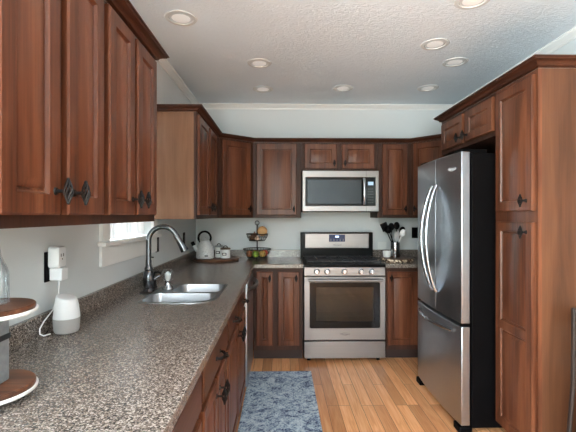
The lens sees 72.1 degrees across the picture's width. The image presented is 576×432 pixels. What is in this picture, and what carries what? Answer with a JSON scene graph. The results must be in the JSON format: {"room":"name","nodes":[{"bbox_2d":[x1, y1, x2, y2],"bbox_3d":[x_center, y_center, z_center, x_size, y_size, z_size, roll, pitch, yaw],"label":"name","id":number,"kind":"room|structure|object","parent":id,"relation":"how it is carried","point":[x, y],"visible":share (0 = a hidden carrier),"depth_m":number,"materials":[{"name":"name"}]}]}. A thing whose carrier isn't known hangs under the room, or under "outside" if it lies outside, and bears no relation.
{"room":"kitchen","nodes":[
{"label":"kitchen","id":0,"kind":"room"},
{"bbox_2d":[48,246,65,267],"bbox_3d":[-0.933,0.170,1.602,0.043,0.086,0.060,0,0,-1],"label":"plug adapter","id":1,"kind":"object","parent":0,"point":[56,254],"visible":1,"depth_m":1.57,"materials":[{"name":"white plastic"}]},
{"bbox_2d":[0,3,195,325],"bbox_3d":[-1.012,0.080,0.968,0.120,2.590,6.770,0,0,-1],"label":"wall","id":2,"kind":"structure","parent":0,"point":[22,250],"depth_m":1.77,"materials":[{"name":"white paint"}]},
{"bbox_2d":[44,252,49,282],"bbox_3d":[-0.959,0.207,1.595,0.007,0.120,0.072,0,0,-1],"label":"outlet","id":3,"kind":"object","parent":2,"relation":"attached to","point":[46,268],"visible":0.48,"depth_m":1.57,"materials":[{"name":"black plastic"}]},
{"bbox_2d":[50,267,67,280],"bbox_3d":[-0.930,0.238,1.606,0.050,0.050,0.048,0,0,-1],"label":"charger","id":4,"kind":"object","parent":3,"relation":"attached to","point":[56,274],"visible":0.88,"depth_m":1.58,"materials":[{"name":"white plastic"}]},
{"bbox_2d":[39,281,59,335],"bbox_3d":[-0.918,0.361,1.543,0.028,0.192,0.132,0,0,-1],"label":"power cord","id":5,"kind":"object","parent":4,"relation":"hanging from","point":[58,281],"visible":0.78,"depth_m":1.52,"materials":[{"name":"white plastic"}]},
{"bbox_2d":[0,0,103,228],"bbox_3d":[-0.756,-0.353,1.057,0.395,0.767,0.540,0,0,-1],"label":"upper cabinet","id":6,"kind":"object","parent":2,"relation":"attached to","point":[52,51],"visible":1,"depth_m":1.01,"materials":[{"name":"brown wood"}]},
{"bbox_2d":[101,0,156,223],"bbox_3d":[-0.765,-0.353,1.610,0.395,0.767,0.563,0,0,-1],"label":"upper cabinet","id":7,"kind":"object","parent":2,"relation":"attached to","point":[130,72],"visible":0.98,"depth_m":1.53,"materials":[{"name":"brown wood"}]},
{"bbox_2d":[105,0,168,59],"bbox_3d":[-0.766,-0.757,1.367,0.385,0.040,1.160,0,0,-1],"label":"crown molding","id":8,"kind":"structure","parent":7,"relation":"on","point":[125,10],"depth_m":1.60,"materials":[{"name":"brown wood"}]},
{"bbox_2d":[98,219,161,267],"bbox_3d":[-1.011,-0.247,2.483,0.155,1.035,0.940,0,0,-1],"label":"window","id":9,"kind":"structure","parent":2,"relation":"in","point":[120,248],"depth_m":2.27,"materials":[{"name":"white paint"}]},
{"bbox_2d":[110,222,143,238],"bbox_3d":[-1.011,-0.256,2.483,0.055,0.777,0.710,0,0,-1],"label":"curtain","id":10,"kind":"object","parent":9,"relation":"hanging from","point":[122,229],"visible":0.1,"depth_m":2.43,"materials":[{"name":"white fabric"}]},
{"bbox_2d":[9,250,299,351],"bbox_3d":[-0.403,0.422,2.373,1.146,0.078,3.979,0,0,-1],"label":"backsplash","id":11,"kind":"structure","parent":2,"relation":"attached to","point":[23,332],"depth_m":2.00,"materials":[{"name":"stone"}]},
{"bbox_2d":[157,237,158,251],"bbox_3d":[-0.983,0.219,2.981,0.007,0.120,0.072,0,0,-1],"label":"outlet","id":12,"kind":"object","parent":2,"relation":"attached to","point":[157,237],"visible":0.54,"depth_m":2.99,"materials":[{"name":"black plastic"}]},
{"bbox_2d":[155,112,216,218],"bbox_3d":[-0.795,-0.353,3.296,0.395,0.767,0.938,0,0,-1],"label":"upper cabinet","id":13,"kind":"object","parent":2,"relation":"attached to","point":[186,145],"visible":1,"depth_m":2.83,"materials":[{"name":"brown wood"}]},
{"bbox_2d":[157,104,440,142],"bbox_3d":[0.278,-0.757,3.420,2.545,0.040,1.250,0,0,-1],"label":"crown molding","id":14,"kind":"structure","parent":13,"relation":"on","point":[199,108],"depth_m":3.97,"materials":[{"name":"brown wood"}]},
{"bbox_2d":[196,109,445,257],"bbox_3d":[0.425,0.080,4.438,3.115,2.590,0.120,0,0,-1],"label":"wall","id":15,"kind":"structure","parent":0,"point":[283,233],"depth_m":4.37,"materials":[{"name":"white paint"}]},
{"bbox_2d":[217,138,252,217],"bbox_3d":[-0.681,-0.353,4.064,0.649,0.767,0.590,0,0,-1],"label":"upper cabinet","id":16,"kind":"object","parent":15,"relation":"attached to","point":[234,157],"visible":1,"depth_m":3.87,"materials":[{"name":"brown wood"}]},
{"bbox_2d":[253,143,300,217],"bbox_3d":[-0.113,-0.353,4.171,0.488,0.767,0.395,0,0,-1],"label":"upper cabinet","id":17,"kind":"object","parent":15,"relation":"attached to","point":[276,166],"visible":1,"depth_m":4.02,"materials":[{"name":"brown wood"}]},
{"bbox_2d":[301,143,376,172],"bbox_3d":[0.522,-0.592,4.182,0.778,0.290,0.395,0,0,-1],"label":"upper cabinet","id":18,"kind":"object","parent":15,"relation":"attached to","point":[314,156],"visible":0.97,"depth_m":4.03,"materials":[{"name":"brown wood"}]},
{"bbox_2d":[301,171,378,212],"bbox_3d":[0.523,-0.234,4.140,0.764,0.417,0.476,0,0,-1],"label":"microwave","id":19,"kind":"object","parent":18,"relation":"attached to","point":[321,191],"visible":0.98,"depth_m":3.96,"materials":[{"name":"silver metal"}]},
{"bbox_2d":[370,143,410,217],"bbox_3d":[1.085,-0.353,4.192,0.343,0.767,0.395,0,0,-1],"label":"upper cabinet","id":20,"kind":"object","parent":15,"relation":"attached to","point":[393,159],"visible":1,"depth_m":4.04,"materials":[{"name":"brown wood"}]},
{"bbox_2d":[373,250,417,256],"bbox_3d":[1.216,0.422,4.381,0.616,0.078,0.020,0,0,-1],"label":"backsplash","id":21,"kind":"structure","parent":15,"relation":"attached to","point":[376,253],"depth_m":4.37,"materials":[{"name":"laminate"}]},
{"bbox_2d":[412,227,417,237],"bbox_3d":[1.409,0.197,4.391,0.072,0.120,0.007,0,0,-1],"label":"outlet","id":22,"kind":"object","parent":15,"relation":"attached to","point":[414,229],"visible":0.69,"depth_m":4.39,"materials":[{"name":"black plastic"}]},
{"bbox_2d":[129,0,575,104],"bbox_3d":[1.815,-1.265,1.017,5.775,0.100,7.010,0,0,-1],"label":"ceiling","id":23,"kind":"structure","parent":0,"point":[313,47],"depth_m":2.82,"materials":[{"name":"white paint"}]},
{"bbox_2d":[164,10,196,25],"bbox_3d":[-0.660,-1.212,2.442,0.196,0.006,0.196,0,0,-1],"label":"recessed light","id":24,"kind":"object","parent":23,"relation":"in","point":[177,17],"visible":1,"depth_m":2.43,"materials":[{"name":"grey plastic"}]},
{"bbox_2d":[247,58,271,67],"bbox_3d":[-0.228,-1.212,3.166,0.196,0.006,0.196,0,0,-1],"label":"recessed light","id":25,"kind":"object","parent":23,"relation":"in","point":[256,62],"visible":1,"depth_m":3.16,"materials":[{"name":"grey"}]},
{"bbox_2d":[253,86,272,92],"bbox_3d":[-0.241,-1.212,3.818,0.196,0.006,0.196,0,0,-1],"label":"recessed light","id":26,"kind":"object","parent":23,"relation":"in","point":[263,89],"visible":1,"depth_m":3.82,"materials":[{"name":"grey"}]},
{"bbox_2d":[333,85,352,91],"bbox_3d":[0.526,-1.212,3.789,0.196,0.006,0.196,0,0,-1],"label":"recessed light","id":27,"kind":"object","parent":23,"relation":"in","point":[340,88],"visible":1,"depth_m":3.79,"materials":[{"name":"grey plastic"}]},
{"bbox_2d":[417,85,438,91],"bbox_3d":[1.339,-1.212,3.789,0.196,0.006,0.196,0,0,-1],"label":"recessed light","id":28,"kind":"object","parent":23,"relation":"in","point":[425,88],"visible":1,"depth_m":3.79,"materials":[{"name":"grey"}]},
{"bbox_2d":[420,38,449,49],"bbox_3d":[1.044,-1.212,2.814,0.196,0.006,0.196,0,0,-1],"label":"recessed light","id":29,"kind":"object","parent":23,"relation":"in","point":[436,43],"visible":1,"depth_m":2.81,"materials":[{"name":"grey"}]},
{"bbox_2d":[442,57,468,66],"bbox_3d":[1.326,-1.212,3.145,0.196,0.006,0.196,0,0,-1],"label":"recessed light","id":30,"kind":"object","parent":23,"relation":"in","point":[457,61],"visible":1,"depth_m":3.14,"materials":[{"name":"grey"}]},
{"bbox_2d":[454,0,489,9],"bbox_3d":[1.045,-1.212,2.238,0.196,0.006,0.196,0,0,-1],"label":"recessed light","id":31,"kind":"object","parent":23,"relation":"in","point":[461,4],"visible":1,"depth_m":2.27,"materials":[{"name":"grey"}]},
{"bbox_2d":[236,350,506,431],"bbox_3d":[1.815,1.425,1.017,5.775,0.100,7.010,0,0,-1],"label":"floor","id":32,"kind":"structure","parent":0,"point":[353,394],"depth_m":3.03,"materials":[{"name":"brown wood"}]},
{"bbox_2d":[172,374,201,431],"bbox_3d":[-0.584,0.938,0.855,0.712,0.875,0.930,0,0,-1],"label":"base cabinet","id":33,"kind":"object","parent":32,"relation":"on","point":[188,421],"visible":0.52,"depth_m":1.16,"materials":[{"name":"brown wood"}]},
{"bbox_2d":[0,250,303,431],"bbox_3d":[-0.403,0.441,2.373,1.146,0.116,3.979,0,0,-1],"label":"countertop","id":34,"kind":"structure","parent":33,"relation":"on","point":[129,365],"depth_m":1.33,"materials":[{"name":"stone"}]},
{"bbox_2d":[0,298,38,405],"bbox_3d":[-0.739,0.342,0.977,0.210,0.236,0.210,0,0,-1],"label":"tiered tray","id":35,"kind":"object","parent":34,"relation":"on","point":[15,384],"visible":1,"depth_m":0.98,"materials":[{"name":"brown wood"}]},
{"bbox_2d":[0,248,9,305],"bbox_3d":[-0.731,0.113,0.982,0.068,0.219,0.068,0,0,-1],"label":"glass bottle","id":36,"kind":"object","parent":35,"relation":"on","point":[2,302],"visible":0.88,"depth_m":1.00,"materials":[{"name":"clear glass"}]},
{"bbox_2d":[53,293,79,333],"bbox_3d":[-0.870,0.386,1.557,0.096,0.149,0.096,0,0,-1],"label":"smart speaker","id":37,"kind":"object","parent":34,"relation":"on","point":[66,312],"visible":1,"depth_m":1.52},
{"bbox_2d":[153,271,161,287],"bbox_3d":[-0.835,0.408,2.516,0.073,0.104,0.041,0,0,-1],"label":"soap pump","id":38,"kind":"object","parent":34,"relation":"on","point":[155,272],"visible":0.45,"depth_m":2.51,"materials":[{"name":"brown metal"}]},
{"bbox_2d":[139,224,187,293],"bbox_3d":[-0.742,0.258,2.387,0.268,0.406,0.170,0,0,-1],"label":"faucet","id":39,"kind":"object","parent":34,"relation":"on","point":[148,275],"visible":1,"depth_m":2.38,"materials":[{"name":"silver metal"}]},
{"bbox_2d":[138,284,226,303],"bbox_3d":[-0.596,0.541,2.345,0.410,0.168,0.570,0,0,-1],"label":"sink","id":40,"kind":"object","parent":34,"relation":"in","point":[181,293],"visible":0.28,"depth_m":2.32,"materials":[{"name":"metal"}]},
{"bbox_2d":[162,269,173,290],"bbox_3d":[-0.737,0.394,2.428,0.073,0.126,0.073,0,0,-23],"label":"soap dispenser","id":41,"kind":"object","parent":40,"relation":"on","point":[167,286],"visible":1,"depth_m":2.41,"materials":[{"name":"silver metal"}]},
{"bbox_2d":[193,255,238,262],"bbox_3d":[-0.733,0.448,4.048,0.470,0.024,0.470,0,0,-1],"label":"round board","id":42,"kind":"object","parent":34,"relation":"on","point":[232,258],"visible":0.72,"depth_m":3.88,"materials":[{"name":"brown wood"}]},
{"bbox_2d":[191,231,213,258],"bbox_3d":[-0.857,0.295,3.984,0.221,0.279,0.180,0,0,-1],"label":"kettle","id":43,"kind":"object","parent":42,"relation":"on","point":[204,250],"visible":1,"depth_m":3.93,"materials":[{"name":"ceramic"}]},
{"bbox_2d":[215,243,222,257],"bbox_3d":[-0.714,0.363,4.088,0.090,0.144,0.090,0,0,6],"label":"canister","id":44,"kind":"object","parent":42,"relation":"on","point":[217,247],"visible":0.91,"depth_m":4.05,"materials":[{"name":"white ceramic"}]},
{"bbox_2d":[220,245,230,257],"bbox_3d":[-0.633,0.371,4.010,0.104,0.127,0.104,0,0,5],"label":"canister","id":45,"kind":"object","parent":42,"relation":"on","point":[225,251],"visible":1,"depth_m":3.97,"materials":[{"name":"white ceramic"}]},
{"bbox_2d":[243,221,270,259],"bbox_3d":[-0.325,0.259,4.165,0.299,0.402,0.299,0,0,-1],"label":"fruit basket","id":46,"kind":"object","parent":34,"relation":"on","point":[247,234],"visible":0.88,"depth_m":4.11,"materials":[{"name":"black metal"}]},
{"bbox_2d":[252,251,258,256],"bbox_3d":[-0.335,0.401,4.087,0.070,0.072,0.070,0,0,-22],"label":"apple","id":47,"kind":"object","parent":46,"relation":"in","point":[255,252],"visible":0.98,"depth_m":4.07,"materials":[{"name":"green food"}]},
{"bbox_2d":[257,226,266,235],"bbox_3d":[-0.268,0.168,4.148,0.104,0.106,0.104,0,0,-1],"label":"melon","id":48,"kind":"object","parent":46,"relation":"in","point":[261,230],"visible":0.94,"depth_m":4.11,"materials":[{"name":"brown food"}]},
{"bbox_2d":[259,251,265,256],"bbox_3d":[-0.266,0.400,4.114,0.070,0.072,0.070,0,0,37],"label":"apple","id":49,"kind":"object","parent":46,"relation":"in","point":[260,252],"visible":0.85,"depth_m":4.09,"materials":[{"name":"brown food"}]},
{"bbox_2d":[198,323,229,431],"bbox_3d":[-0.598,0.938,1.630,0.712,0.875,0.616,0,0,-1],"label":"base cabinet","id":50,"kind":"object","parent":32,"relation":"on","point":[215,383],"visible":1,"depth_m":1.59,"materials":[{"name":"brown wood"}]},
{"bbox_2d":[225,288,248,431],"bbox_3d":[-0.612,0.938,2.426,0.712,0.875,0.972,0,0,-1],"label":"base cabinet","id":51,"kind":"object","parent":32,"relation":"on","point":[236,329],"visible":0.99,"depth_m":2.29,"materials":[{"name":"brown wood"}]},
{"bbox_2d":[244,272,258,386],"bbox_3d":[-0.568,0.939,3.219,0.661,0.873,0.600,0,0,-1],"label":"dishwasher","id":52,"kind":"object","parent":32,"relation":"on","point":[249,287],"visible":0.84,"depth_m":3.04,"materials":[{"name":"silver metal"}]},
{"bbox_2d":[253,268,302,357],"bbox_3d":[-0.098,0.938,4.014,0.468,0.875,0.690,0,0,-1],"label":"base cabinet","id":53,"kind":"object","parent":32,"relation":"on","point":[278,296],"visible":0.99,"depth_m":3.72,"materials":[{"name":"brown wood"}]},
{"bbox_2d":[238,371,322,431],"bbox_3d":[-0.049,1.370,2.479,0.536,0.008,1.970,0,0,-1],"label":"rug","id":54,"kind":"object","parent":32,"relation":"on","point":[274,401],"visible":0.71,"depth_m":2.87,"materials":[{"name":"blue fabric"}]},
{"bbox_2d":[300,232,385,359],"bbox_3d":[0.524,0.780,3.958,0.770,1.190,0.664,0,0,-1],"label":"range","id":55,"kind":"object","parent":32,"relation":"on","point":[344,284],"visible":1,"depth_m":3.69,"materials":[{"name":"silver metal"}]},
{"bbox_2d":[301,258,385,266],"bbox_3d":[0.524,0.473,3.984,0.760,0.026,0.612,0,0,-1],"label":"cooktop","id":56,"kind":"object","parent":55,"relation":"in","point":[336,262],"depth_m":3.75,"materials":[{"name":"black glass"}]},
{"bbox_2d":[385,268,420,357],"bbox_3d":[1.222,0.938,4.037,0.600,0.875,0.690,0,0,-1],"label":"base cabinet","id":57,"kind":"object","parent":32,"relation":"on","point":[401,284],"visible":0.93,"depth_m":3.74,"materials":[{"name":"brown wood"}]},
{"bbox_2d":[373,250,417,267],"bbox_3d":[1.221,0.441,4.059,0.616,0.116,0.664,0,0,-1],"label":"countertop","id":58,"kind":"structure","parent":57,"relation":"on","point":[378,254],"depth_m":4.29,"materials":[{"name":"stone"}]},
{"bbox_2d":[377,242,385,249],"bbox_3d":[1.039,0.339,4.380,0.100,0.088,0.008,0,0,-1],"label":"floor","id":59,"kind":"structure","parent":58,"relation":"on","point":[380,245],"depth_m":4.38,"materials":[{"name":"white paint"}]},
{"bbox_2d":[381,257,414,262],"bbox_3d":[1.090,0.446,3.967,0.322,0.030,0.314,0,0,28],"label":"tray","id":60,"kind":"object","parent":58,"relation":"on","point":[386,259],"visible":0.93,"depth_m":3.87,"materials":[{"name":"brown wood"}]},
{"bbox_2d":[383,251,390,256],"bbox_3d":[1.008,0.398,4.038,0.086,0.064,0.086,0,0,-1],"label":"ramekin","id":61,"kind":"object","parent":60,"relation":"on","point":[385,253],"visible":1,"depth_m":4.00,"materials":[{"name":"white ceramic"}]},
{"bbox_2d":[391,242,399,256],"bbox_3d":[1.097,0.354,4.055,0.092,0.152,0.092,0,0,-1],"label":"utensil crock","id":62,"kind":"object","parent":60,"relation":"on","point":[395,246],"visible":0.96,"depth_m":4.01,"materials":[{"name":"silver metal"}]},
{"bbox_2d":[380,222,391,241],"bbox_3d":[1.037,0.246,4.064,0.191,0.357,0.012,0,0,-1],"label":"turner","id":63,"kind":"object","parent":62,"relation":"in","point":[384,224],"visible":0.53,"depth_m":4.06,"materials":[{"name":"black plastic"}]},
{"bbox_2d":[384,225,392,241],"bbox_3d":[1.056,0.265,4.032,0.144,0.319,0.040,0,0,-1],"label":"ladle","id":64,"kind":"object","parent":62,"relation":"in","point":[388,229],"visible":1,"depth_m":4.03,"materials":[{"name":"black plastic"}]},
{"bbox_2d":[394,232,398,241],"bbox_3d":[1.100,0.296,4.021,0.054,0.253,0.016,0,0,-1],"label":"spatula","id":65,"kind":"object","parent":62,"relation":"in","point":[396,234],"visible":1,"depth_m":4.01,"materials":[{"name":"grey plastic"}]},
{"bbox_2d":[394,222,399,231],"bbox_3d":[1.124,0.246,4.095,0.062,0.352,0.023,0,0,-1],"label":"spoon","id":66,"kind":"object","parent":62,"relation":"in","point":[396,224],"visible":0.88,"depth_m":4.09,"materials":[{"name":"black plastic"}]},
{"bbox_2d":[398,229,405,241],"bbox_3d":[1.135,0.285,4.049,0.142,0.280,0.021,0,0,-1],"label":"spoon","id":67,"kind":"object","parent":62,"relation":"in","point":[402,232],"visible":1,"depth_m":4.04,"materials":[{"name":"white plastic"}]},
{"bbox_2d":[416,149,502,431],"bbox_3d":[1.413,0.477,2.886,0.897,1.795,0.794,0,0,-1],"label":"refrigerator","id":68,"kind":"object","parent":32,"relation":"on","point":[457,191],"visible":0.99,"depth_m":2.52,"materials":[{"name":"silver metal"}]},
{"bbox_2d":[496,68,575,431],"bbox_3d":[1.568,0.305,2.273,0.665,2.140,0.410,0,0,-1],"label":"pantry cabinet","id":69,"kind":"object","parent":32,"relation":"on","point":[536,113],"visible":1,"depth_m":2.08,"materials":[{"name":"brown wood"}]},
{"bbox_2d":[567,308,575,431],"bbox_3d":[1.597,0.920,1.808,0.450,0.911,0.370,0,0,-1],"label":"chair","id":70,"kind":"object","parent":32,"relation":"on","point":[573,310],"visible":1,"depth_m":1.97,"materials":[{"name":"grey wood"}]},
{"bbox_2d":[551,39,575,54],"bbox_3d":[3.312,0.080,1.043,2.780,2.590,6.770,0,0,-1],"label":"wall","id":71,"kind":"structure","parent":0,"point":[569,48],"depth_m":2.67,"materials":[{"name":"white paint"}]},
{"bbox_2d":[157,26,575,109],"bbox_3d":[1.815,-1.189,1.017,5.535,0.052,6.770,0,0,-1],"label":"trim","id":72,"kind":"structure","parent":71,"relation":"attached to","point":[570,35],"depth_m":4.33,"materials":[{"name":"white paint"}]},
{"bbox_2d":[411,139,447,217],"bbox_3d":[1.565,-0.353,3.885,0.615,0.767,1.025,0,0,-1],"label":"upper cabinet","id":73,"kind":"object","parent":71,"relation":"attached to","point":[425,151],"visible":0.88,"depth_m":3.99,"materials":[{"name":"brown wood"}]},
{"bbox_2d":[441,93,495,154],"bbox_3d":[1.557,-0.631,2.894,0.665,0.268,0.828,0,0,-1],"label":"upper cabinet","id":74,"kind":"object","parent":71,"relation":"attached to","point":[474,127],"visible":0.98,"depth_m":2.79,"materials":[{"name":"brown wood"}]},
{"bbox_2d":[434,54,575,122],"bbox_3d":[1.567,-0.790,2.688,0.652,0.050,1.344,0,0,-1],"label":"crown molding","id":75,"kind":"structure","parent":74,"relation":"on","point":[536,61],"depth_m":2.25,"materials":[{"name":"brown wood"}]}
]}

